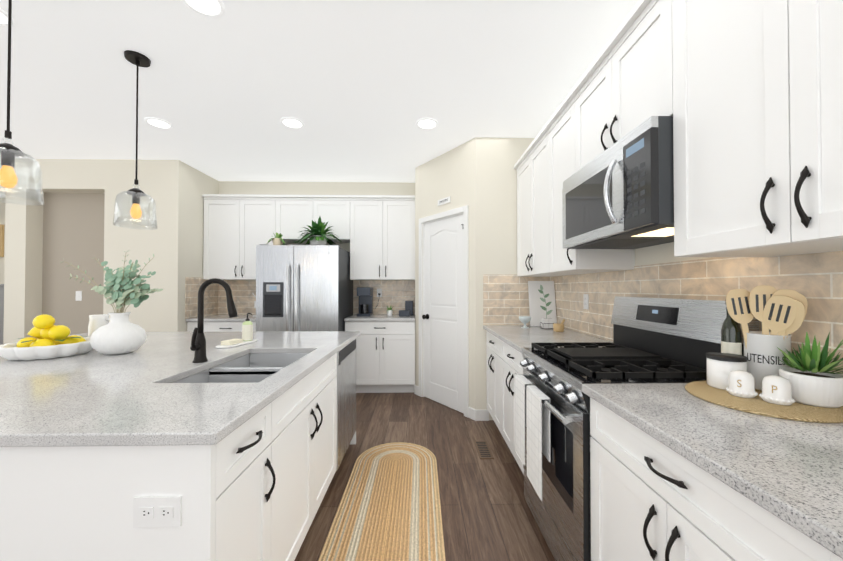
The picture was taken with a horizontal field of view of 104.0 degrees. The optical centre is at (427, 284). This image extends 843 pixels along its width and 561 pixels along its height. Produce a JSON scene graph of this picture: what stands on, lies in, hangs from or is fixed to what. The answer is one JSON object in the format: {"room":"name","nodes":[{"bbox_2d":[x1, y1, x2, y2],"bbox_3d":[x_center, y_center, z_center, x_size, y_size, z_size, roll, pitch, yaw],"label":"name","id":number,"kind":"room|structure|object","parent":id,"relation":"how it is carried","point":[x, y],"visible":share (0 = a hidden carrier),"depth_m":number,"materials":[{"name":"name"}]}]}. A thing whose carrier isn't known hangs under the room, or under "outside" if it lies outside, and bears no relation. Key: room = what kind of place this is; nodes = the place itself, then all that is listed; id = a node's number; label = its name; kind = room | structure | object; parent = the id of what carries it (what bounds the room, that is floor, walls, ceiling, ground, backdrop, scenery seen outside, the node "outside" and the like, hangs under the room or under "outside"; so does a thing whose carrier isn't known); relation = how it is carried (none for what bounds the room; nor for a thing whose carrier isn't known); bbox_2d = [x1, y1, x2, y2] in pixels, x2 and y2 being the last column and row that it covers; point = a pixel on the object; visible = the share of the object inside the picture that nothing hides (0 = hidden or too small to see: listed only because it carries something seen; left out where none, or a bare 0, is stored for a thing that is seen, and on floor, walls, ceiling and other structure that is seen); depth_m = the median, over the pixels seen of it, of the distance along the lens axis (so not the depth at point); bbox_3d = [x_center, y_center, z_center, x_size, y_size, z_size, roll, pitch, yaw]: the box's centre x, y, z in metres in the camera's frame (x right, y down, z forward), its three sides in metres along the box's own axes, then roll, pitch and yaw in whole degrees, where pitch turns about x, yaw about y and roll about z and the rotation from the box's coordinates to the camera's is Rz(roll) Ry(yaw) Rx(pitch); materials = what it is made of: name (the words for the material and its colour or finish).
{"room":"kitchen","nodes":[
{"label":"kitchen","id":0,"kind":"room"},
{"bbox_2d":[0,159,195,343],"bbox_3d":[-3.806,-0.055,3.872,1.931,2.740,0.290,0,-1,-1],"label":"wall","id":1,"kind":"structure","parent":0,"point":[70,221],"depth_m":3.75,"materials":[{"name":"beige paint"}]},
{"bbox_2d":[0,224,3,256],"bbox_3d":[-6.873,-0.709,5.304,0.060,0.520,0.030,0,-1,-1],"label":"picture frame","id":2,"kind":"object","parent":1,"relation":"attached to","point":[1,240],"visible":1,"depth_m":5.28,"materials":[{"name":"beige wood"}]},
{"bbox_2d":[76,291,81,300],"bbox_3d":[-4.118,0.132,3.884,0.070,0.115,0.009,0,-1,-1],"label":"switch plate","id":3,"kind":"object","parent":1,"relation":"attached to","point":[78,295],"visible":1,"depth_m":3.88,"materials":[{"name":"white plastic"}]},
{"bbox_2d":[196,169,219,316],"bbox_3d":[-2.902,-0.051,4.261,0.108,2.740,0.450,0,-1,-1],"label":"wall","id":4,"kind":"structure","parent":0,"point":[205,184],"depth_m":4.17,"materials":[{"name":"beige paint"}]},
{"bbox_2d":[0,0,638,197],"bbox_3d":[-3.038,-1.497,2.009,8.900,0.100,10.200,0,-1,-1],"label":"ceiling","id":5,"kind":"structure","parent":0,"point":[359,89],"depth_m":2.31,"materials":[{"name":"white paint"}]},
{"bbox_2d":[0,9,13,25],"bbox_3d":[-2.342,-1.445,1.738,0.195,0.009,0.195,0,-1,-7],"label":"recessed light","id":6,"kind":"object","parent":5,"relation":"in","point":[3,15],"depth_m":1.79,"materials":[{"name":"white paint"}]},
{"bbox_2d":[0,0,43,205],"bbox_3d":[-1.841,-0.913,1.447,0.212,1.080,0.212,0,-1,-1],"label":"pendant light","id":7,"kind":"object","parent":5,"relation":"hanging from","point":[8,175],"visible":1,"depth_m":1.45,"materials":[{"name":"clear glass"}]},
{"bbox_2d":[113,50,157,229],"bbox_3d":[-1.847,-0.906,2.090,0.212,1.080,0.212,0,-1,-1],"label":"pendant light","id":8,"kind":"object","parent":5,"relation":"hanging from","point":[138,59],"visible":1,"depth_m":2.08,"materials":[{"name":"clear glass"}]},
{"bbox_2d":[144,117,172,128],"bbox_3d":[-2.387,-1.432,2.922,0.195,0.009,0.195,0,-1,-7],"label":"recessed light","id":9,"kind":"object","parent":5,"relation":"in","point":[156,122],"depth_m":2.92,"materials":[{"name":"white paint"}]},
{"bbox_2d":[182,0,224,17],"bbox_3d":[-1.152,-1.446,1.682,0.195,0.009,0.195,0,-1,-7],"label":"recessed light","id":10,"kind":"object","parent":5,"relation":"in","point":[212,8],"depth_m":1.71,"materials":[{"name":"white paint"}]},
{"bbox_2d":[280,117,303,128],"bbox_3d":[-1.200,-1.432,2.917,0.195,0.009,0.195,0,-1,-7],"label":"recessed light","id":11,"kind":"object","parent":5,"relation":"in","point":[290,122],"depth_m":2.90,"materials":[{"name":"white paint"}]},
{"bbox_2d":[416,118,437,128],"bbox_3d":[-0.007,-1.432,2.932,0.195,0.009,0.195,0,-1,-7],"label":"recessed light","id":12,"kind":"object","parent":5,"relation":"in","point":[424,123],"depth_m":2.92,"materials":[{"name":"white paint"}]},
{"bbox_2d":[220,181,423,380],"bbox_3d":[-1.514,-0.047,4.571,2.897,2.740,0.108,0,-1,-1],"label":"wall","id":13,"kind":"structure","parent":0,"point":[395,293],"depth_m":4.53,"materials":[{"name":"beige paint"}]},
{"bbox_2d":[202,194,285,279],"bbox_3d":[-2.395,-0.588,4.348,0.906,1.045,0.327,0,-1,-1],"label":"upper cabinet","id":14,"kind":"object","parent":13,"relation":"attached to","point":[234,224],"depth_m":4.19,"materials":[{"name":"white wood"}]},
{"bbox_2d":[278,198,317,241],"bbox_3d":[-1.677,-0.845,4.366,0.531,0.530,0.327,0,-1,-1],"label":"upper cabinet","id":15,"kind":"object","parent":13,"relation":"attached to","point":[294,214],"depth_m":4.21,"materials":[{"name":"white wood"}]},
{"bbox_2d":[318,198,349,241],"bbox_3d":[-1.265,-0.845,4.374,0.531,0.530,0.327,0,-1,-1],"label":"upper cabinet","id":16,"kind":"object","parent":13,"relation":"attached to","point":[334,211],"depth_m":4.22,"materials":[{"name":"white wood"}]},
{"bbox_2d":[376,289,381,306],"bbox_3d":[-0.684,0.194,4.500,0.109,0.280,0.061,0,-1,-1],"label":"electrical outlet","id":17,"kind":"object","parent":13,"relation":"attached to","point":[379,292],"visible":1,"depth_m":4.53,"materials":[{"name":"white plastic"}]},
{"bbox_2d":[350,198,414,279],"bbox_3d":[-0.581,-0.587,4.386,0.837,1.045,0.327,0,-1,-1],"label":"upper cabinet","id":18,"kind":"object","parent":13,"relation":"attached to","point":[377,232],"depth_m":4.23,"materials":[{"name":"white wood"}]},
{"bbox_2d":[422,214,463,412],"bbox_3d":[0.167,0.295,3.600,0.457,2.022,0.584,0,-1,-1],"label":"pantry door","id":19,"kind":"structure","parent":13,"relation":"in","point":[443,316],"depth_m":3.58,"materials":[{"name":"white wood"}]},
{"bbox_2d":[294,392,554,560],"bbox_3d":[-3.038,1.343,1.976,8.900,0.100,10.200,0,-1,-1],"label":"floor","id":20,"kind":"structure","parent":0,"point":[486,514],"depth_m":2.18,"materials":[{"name":"brown wood"}]},
{"bbox_2d":[0,284,3,343],"bbox_3d":[-5.583,0.655,4.346,0.130,1.330,0.130,0,-1,-1],"label":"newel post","id":21,"kind":"object","parent":20,"relation":"on","point":[1,311],"visible":0.06,"depth_m":4.29,"materials":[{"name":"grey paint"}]},
{"bbox_2d":[0,334,359,560],"bbox_3d":[-1.468,0.848,1.746,1.868,0.883,1.888,0,-1,-1],"label":"kitchen island","id":22,"kind":"object","parent":20,"relation":"on","point":[256,494],"depth_m":0.83,"materials":[{"name":"white wood"}]},
{"bbox_2d":[133,496,181,527],"bbox_3d":[-0.678,0.570,0.825,0.116,0.074,0.008,0,-1,-1],"label":"outlet","id":23,"kind":"object","parent":22,"relation":"attached to","point":[148,511],"depth_m":0.82,"materials":[{"name":"white plastic"}]},
{"bbox_2d":[0,330,359,449],"bbox_3d":[-1.632,0.391,1.752,2.180,0.032,1.930,0,-1,-1],"label":"island countertop","id":24,"kind":"structure","parent":22,"relation":"on","point":[178,388],"depth_m":1.17,"materials":[{"name":"grey stone"}]},
{"bbox_2d":[0,314,92,360],"bbox_3d":[-2.003,0.265,1.750,0.352,0.219,0.352,0,-1,-1],"label":"lemon bowl","id":25,"kind":"object","parent":24,"relation":"on","point":[50,340],"visible":0.98,"depth_m":1.69,"materials":[{"name":"white ceramic"}]},
{"bbox_2d":[88,314,109,336],"bbox_3d":[-1.963,0.280,1.991,0.144,0.195,0.094,0,-1,-1],"label":"pitcher","id":26,"kind":"object","parent":24,"relation":"on","point":[96,322],"visible":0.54,"depth_m":1.95,"materials":[{"name":"white ceramic"}]},
{"bbox_2d":[61,250,162,354],"bbox_3d":[-1.747,0.087,1.812,0.513,0.577,0.230,0,-1,-1],"label":"ribbed vase","id":27,"kind":"object","parent":24,"relation":"on","point":[119,333],"visible":1,"depth_m":1.78,"materials":[{"name":"white ceramic"}]},
{"bbox_2d":[190,278,237,362],"bbox_3d":[-1.032,0.171,1.580,0.206,0.406,0.106,0,-1,-1],"label":"faucet","id":28,"kind":"object","parent":24,"relation":"on","point":[198,341],"depth_m":1.59,"materials":[{"name":"black metal"}]},
{"bbox_2d":[215,313,256,348],"bbox_3d":[-1.205,0.281,2.087,0.100,0.195,0.290,0,-1,10],"label":"soap tray","id":29,"kind":"object","parent":24,"relation":"on","point":[247,331],"visible":1,"depth_m":2.14,"materials":[{"name":"white ceramic"}]},
{"bbox_2d":[173,353,308,382],"bbox_3d":[-0.849,0.512,1.602,0.420,0.212,0.740,0,-1,-1],"label":"sink","id":30,"kind":"object","parent":24,"relation":"in","point":[243,367],"depth_m":1.59,"materials":[{"name":"silver metal"}]},
{"bbox_2d":[187,322,255,331],"bbox_3d":[-2.392,0.877,4.191,0.906,0.884,0.607,0,-1,-1],"label":"base cabinet","id":31,"kind":"object","parent":20,"relation":"on","point":[208,326],"depth_m":3.89,"materials":[{"name":"white wood"}]},
{"bbox_2d":[186,315,255,321],"bbox_3d":[-2.392,0.419,4.179,0.906,0.032,0.625,0,-1,-1],"label":"countertop","id":32,"kind":"structure","parent":31,"relation":"on","point":[214,318],"depth_m":3.90,"materials":[{"name":"grey stone"}]},
{"bbox_2d":[256,244,352,331],"bbox_3d":[-1.465,0.434,4.054,0.911,1.765,0.892,0,-1,-1],"label":"fridge","id":33,"kind":"object","parent":20,"relation":"on","point":[304,287],"visible":0.65,"depth_m":3.67,"materials":[{"name":"grey metal"}]},
{"bbox_2d":[265,233,285,244],"bbox_3d":[-1.811,-0.528,3.932,0.255,0.179,0.225,0,-1,-1],"label":"plant","id":34,"kind":"object","parent":33,"relation":"on","point":[277,239],"visible":0.83,"depth_m":3.89,"materials":[{"name":"green plant"}]},
{"bbox_2d":[294,217,342,244],"bbox_3d":[-1.333,-0.624,3.979,0.638,0.373,0.585,0,-1,-1],"label":"potted plant","id":35,"kind":"object","parent":33,"relation":"on","point":[316,234],"visible":0.94,"depth_m":3.89,"materials":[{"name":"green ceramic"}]},
{"bbox_2d":[345,314,414,392],"bbox_3d":[-0.578,0.877,4.229,0.837,0.884,0.607,0,-1,-1],"label":"base cabinet","id":36,"kind":"object","parent":20,"relation":"on","point":[385,354],"depth_m":3.93,"materials":[{"name":"white wood"}]},
{"bbox_2d":[344,314,413,321],"bbox_3d":[-0.578,0.419,4.217,0.837,0.032,0.625,0,-1,-1],"label":"countertop","id":37,"kind":"structure","parent":36,"relation":"on","point":[375,317],"depth_m":3.94,"materials":[{"name":"grey stone"}]},
{"bbox_2d":[357,287,372,315],"bbox_3d":[-0.824,0.219,4.332,0.175,0.370,0.250,0,-1,-1],"label":"coffee maker","id":38,"kind":"object","parent":37,"relation":"on","point":[365,294],"visible":1,"depth_m":4.23,"materials":[{"name":"black plastic"}]},
{"bbox_2d":[387,306,393,315],"bbox_3d":[-0.479,0.325,4.275,0.181,0.157,0.179,0,-1,-1],"label":"potted plant","id":39,"kind":"object","parent":37,"relation":"on","point":[389,311],"visible":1,"depth_m":4.24,"materials":[{"name":"white ceramic"}]},
{"bbox_2d":[399,309,410,315],"bbox_3d":[-0.302,0.366,4.236,0.135,0.075,0.100,0,-1,-1],"label":"canister","id":40,"kind":"object","parent":37,"relation":"on","point":[408,311],"depth_m":4.19,"materials":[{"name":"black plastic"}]},
{"bbox_2d":[405,301,412,314],"bbox_3d":[-0.249,0.310,4.398,0.102,0.190,0.100,0,-1,-1],"label":"canister","id":41,"kind":"object","parent":37,"relation":"on","point":[408,304],"depth_m":4.35,"materials":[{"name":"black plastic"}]},
{"bbox_2d":[318,442,445,560],"bbox_3d":[-0.218,1.285,1.791,0.590,0.010,1.810,0,-1,-1],"label":"rug","id":42,"kind":"object","parent":20,"relation":"on","point":[389,508],"visible":0.94,"depth_m":1.86,"materials":[{"name":"fabric"}]},
{"bbox_2d":[474,441,493,458],"bbox_3d":[0.437,1.296,2.590,0.105,0.006,0.280,0,-1,-1],"label":"floor vent","id":43,"kind":"object","parent":20,"relation":"in","point":[483,450],"visible":1,"depth_m":2.57,"materials":[{"name":"brown metal"}]},
{"bbox_2d":[485,329,498,428],"bbox_3d":[0.901,0.862,2.856,0.662,0.884,0.641,0,-1,-1],"label":"base cabinet","id":44,"kind":"object","parent":20,"relation":"on","point":[492,389],"depth_m":2.92,"materials":[{"name":"white wood"}]},
{"bbox_2d":[495,337,526,473],"bbox_3d":[0.913,0.855,2.312,0.662,0.884,0.686,0,-1,-1],"label":"base cabinet","id":45,"kind":"object","parent":20,"relation":"on","point":[507,362],"depth_m":2.42,"materials":[{"name":"white wood"}]},
{"bbox_2d":[483,325,612,352],"bbox_3d":[0.888,0.400,2.576,0.686,0.032,1.208,0,-1,-1],"label":"countertop","id":46,"kind":"structure","parent":45,"relation":"on","point":[518,337],"depth_m":2.49,"materials":[{"name":"grey stone"}]},
{"bbox_2d":[519,316,530,327],"bbox_3d":[0.877,0.339,2.971,0.112,0.100,0.112,0,-1,-1],"label":"pedestal bowl","id":47,"kind":"object","parent":46,"relation":"on","point":[524,319],"visible":1,"depth_m":2.94,"materials":[{"name":"white ceramic"}]},
{"bbox_2d":[528,281,556,325],"bbox_3d":[1.089,0.177,3.134,0.250,0.427,0.079,0,-1,-1],"label":"board","id":48,"kind":"object","parent":46,"relation":"on","point":[542,303],"visible":0.98,"depth_m":3.13,"materials":[{"name":"white wood"}]},
{"bbox_2d":[540,318,553,328],"bbox_3d":[1.054,0.343,2.904,0.104,0.090,0.074,0,-1,-1],"label":"wire rack","id":49,"kind":"object","parent":46,"relation":"on","point":[547,322],"visible":0.9,"depth_m":2.88,"materials":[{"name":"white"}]},
{"bbox_2d":[553,319,564,331],"bbox_3d":[1.083,0.333,2.721,0.088,0.105,0.095,0,-1,-1],"label":"mortar","id":50,"kind":"object","parent":46,"relation":"on","point":[558,327],"visible":1,"depth_m":2.69,"materials":[{"name":"brown wood"}]},
{"bbox_2d":[513,296,758,560],"bbox_3d":[0.874,0.677,1.601,0.752,1.223,0.732,0,-1,-1],"label":"range","id":51,"kind":"object","parent":20,"relation":"on","point":[661,340],"visible":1,"depth_m":1.47,"materials":[{"name":"silver metal"}]},
{"bbox_2d":[590,397,798,560],"bbox_3d":[0.944,0.838,0.820,0.662,0.884,0.827,0,-1,-1],"label":"base cabinet","id":52,"kind":"object","parent":20,"relation":"on","point":[679,472],"depth_m":0.87,"materials":[{"name":"white wood"}]},
{"bbox_2d":[582,383,842,560],"bbox_3d":[0.936,0.374,0.305,0.686,0.032,1.869,0,-1,-1],"label":"countertop","id":53,"kind":"structure","parent":52,"relation":"on","point":[790,470],"depth_m":0.74,"materials":[{"name":"grey stone"}]},
{"bbox_2d":[685,381,842,422],"bbox_3d":[1.063,0.363,1.054,0.380,0.008,0.380,0,-1,-1],"label":"placemat","id":54,"kind":"object","parent":53,"relation":"on","point":[757,404],"visible":0.65,"depth_m":0.96,"materials":[{"name":"beige wicker"}]},
{"bbox_2d":[706,352,747,389],"bbox_3d":[1.050,0.304,1.159,0.109,0.111,0.109,0,-1,-1],"label":"canister","id":55,"kind":"object","parent":54,"relation":"on","point":[721,367],"visible":0.85,"depth_m":1.13,"materials":[{"name":"white ceramic"}]},
{"bbox_2d":[721,299,741,354],"bbox_3d":[1.119,0.207,1.215,0.057,0.305,0.057,0,-1,-1],"label":"oil bottle","id":56,"kind":"object","parent":54,"relation":"on","point":[731,337],"visible":0.38,"depth_m":1.20,"materials":[{"name":"black"}]},
{"bbox_2d":[726,370,757,397],"bbox_3d":[1.017,0.319,1.068,0.077,0.079,0.076,0,-1,-1],"label":"shaker","id":57,"kind":"object","parent":54,"relation":"on","point":[742,383],"visible":1,"depth_m":1.05,"materials":[{"name":"white ceramic"}]},
{"bbox_2d":[726,285,807,389],"bbox_3d":[1.158,0.180,1.121,0.169,0.357,0.176,0,-1,-1],"label":"utensil crock","id":58,"kind":"object","parent":54,"relation":"on","point":[780,314],"visible":0.85,"depth_m":1.11,"materials":[{"name":"white ceramic"}]},
{"bbox_2d":[759,375,794,404],"bbox_3d":[1.064,0.318,1.004,0.077,0.079,0.076,0,-1,-1],"label":"shaker","id":59,"kind":"object","parent":54,"relation":"on","point":[776,389],"visible":0.96,"depth_m":0.98,"materials":[{"name":"white ceramic"}]},
{"bbox_2d":[777,332,842,407],"bbox_3d":[1.139,0.247,0.973,0.209,0.221,0.205,0,-1,-1],"label":"spiky plant","id":60,"kind":"object","parent":54,"relation":"on","point":[812,379],"visible":0.94,"depth_m":0.97,"materials":[{"name":"green plant"}]},
{"bbox_2d":[799,537,834,560],"bbox_3d":[0.961,0.829,0.046,0.662,0.884,0.958,0,-1,-1],"label":"base cabinet","id":61,"kind":"object","parent":20,"relation":"on","point":[807,552],"depth_m":0.53,"materials":[{"name":"white wood"}]},
{"bbox_2d":[419,205,468,417],"bbox_3d":[0.187,0.263,3.613,0.118,2.098,0.828,1,-1,-37],"label":"door frame","id":62,"kind":"structure","parent":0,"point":[464,210],"depth_m":3.30,"materials":[{"name":"white wood"}]},
{"bbox_2d":[438,196,450,205],"bbox_3d":[0.175,-0.904,3.566,0.008,0.064,0.210,1,-1,-37],"label":"sign","id":63,"kind":"object","parent":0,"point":[446,202],"visible":1,"depth_m":3.55,"materials":[{"name":"white plastic"}]},
{"bbox_2d":[414,385,488,420],"bbox_3d":[-2.099,1.258,3.518,5.357,0.105,0.837,0,-1,-1],"label":"baseboard","id":64,"kind":"structure","parent":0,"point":[478,415],"depth_m":3.16,"materials":[{"name":"white wood"}]},
{"bbox_2d":[548,242,842,374],"bbox_3d":[1.338,-0.098,0.145,0.108,2.740,6.320,0,-1,-1],"label":"wall","id":65,"kind":"structure","parent":0,"point":[656,273],"depth_m":1.48,"materials":[{"name":"beige tile"}]},
{"bbox_2d":[514,136,554,276],"bbox_3d":[1.054,-0.606,2.766,0.362,1.045,0.861,0,-1,-1],"label":"upper cabinet","id":66,"kind":"object","parent":65,"relation":"attached to","point":[529,170],"depth_m":2.80,"materials":[{"name":"white wood"}]},
{"bbox_2d":[583,294,588,308],"bbox_3d":[1.229,0.132,2.560,0.008,0.116,0.070,0,-1,-1],"label":"electrical outlet","id":67,"kind":"object","parent":65,"relation":"attached to","point":[585,301],"visible":1,"depth_m":2.55,"materials":[{"name":"white plastic"}]},
{"bbox_2d":[542,96,634,275],"bbox_3d":[1.065,-0.612,2.222,0.362,1.045,0.465,0,-1,-1],"label":"upper cabinet","id":68,"kind":"object","parent":65,"relation":"attached to","point":[558,138],"depth_m":2.21,"materials":[{"name":"white wood"}]},
{"bbox_2d":[574,0,669,172],"bbox_3d":[1.078,-0.884,1.609,0.362,0.515,0.768,0,-1,-1],"label":"upper cabinet","id":69,"kind":"object","parent":65,"relation":"attached to","point":[630,84],"depth_m":1.50,"materials":[{"name":"white wood"}]},
{"bbox_2d":[562,116,673,248],"bbox_3d":[1.003,-0.420,1.602,0.496,0.404,0.760,0,-1,-1],"label":"over-the-range microwave","id":70,"kind":"object","parent":69,"relation":"attached to","point":[618,194],"visible":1,"depth_m":1.40,"materials":[{"name":"grey metal"}]},
{"bbox_2d":[670,0,842,256],"bbox_3d":[1.094,-0.628,0.839,0.362,1.045,0.767,0,-1,-1],"label":"upper cabinet","id":71,"kind":"object","parent":65,"relation":"attached to","point":[747,95],"depth_m":0.92,"materials":[{"name":"white wood"}]}
]}

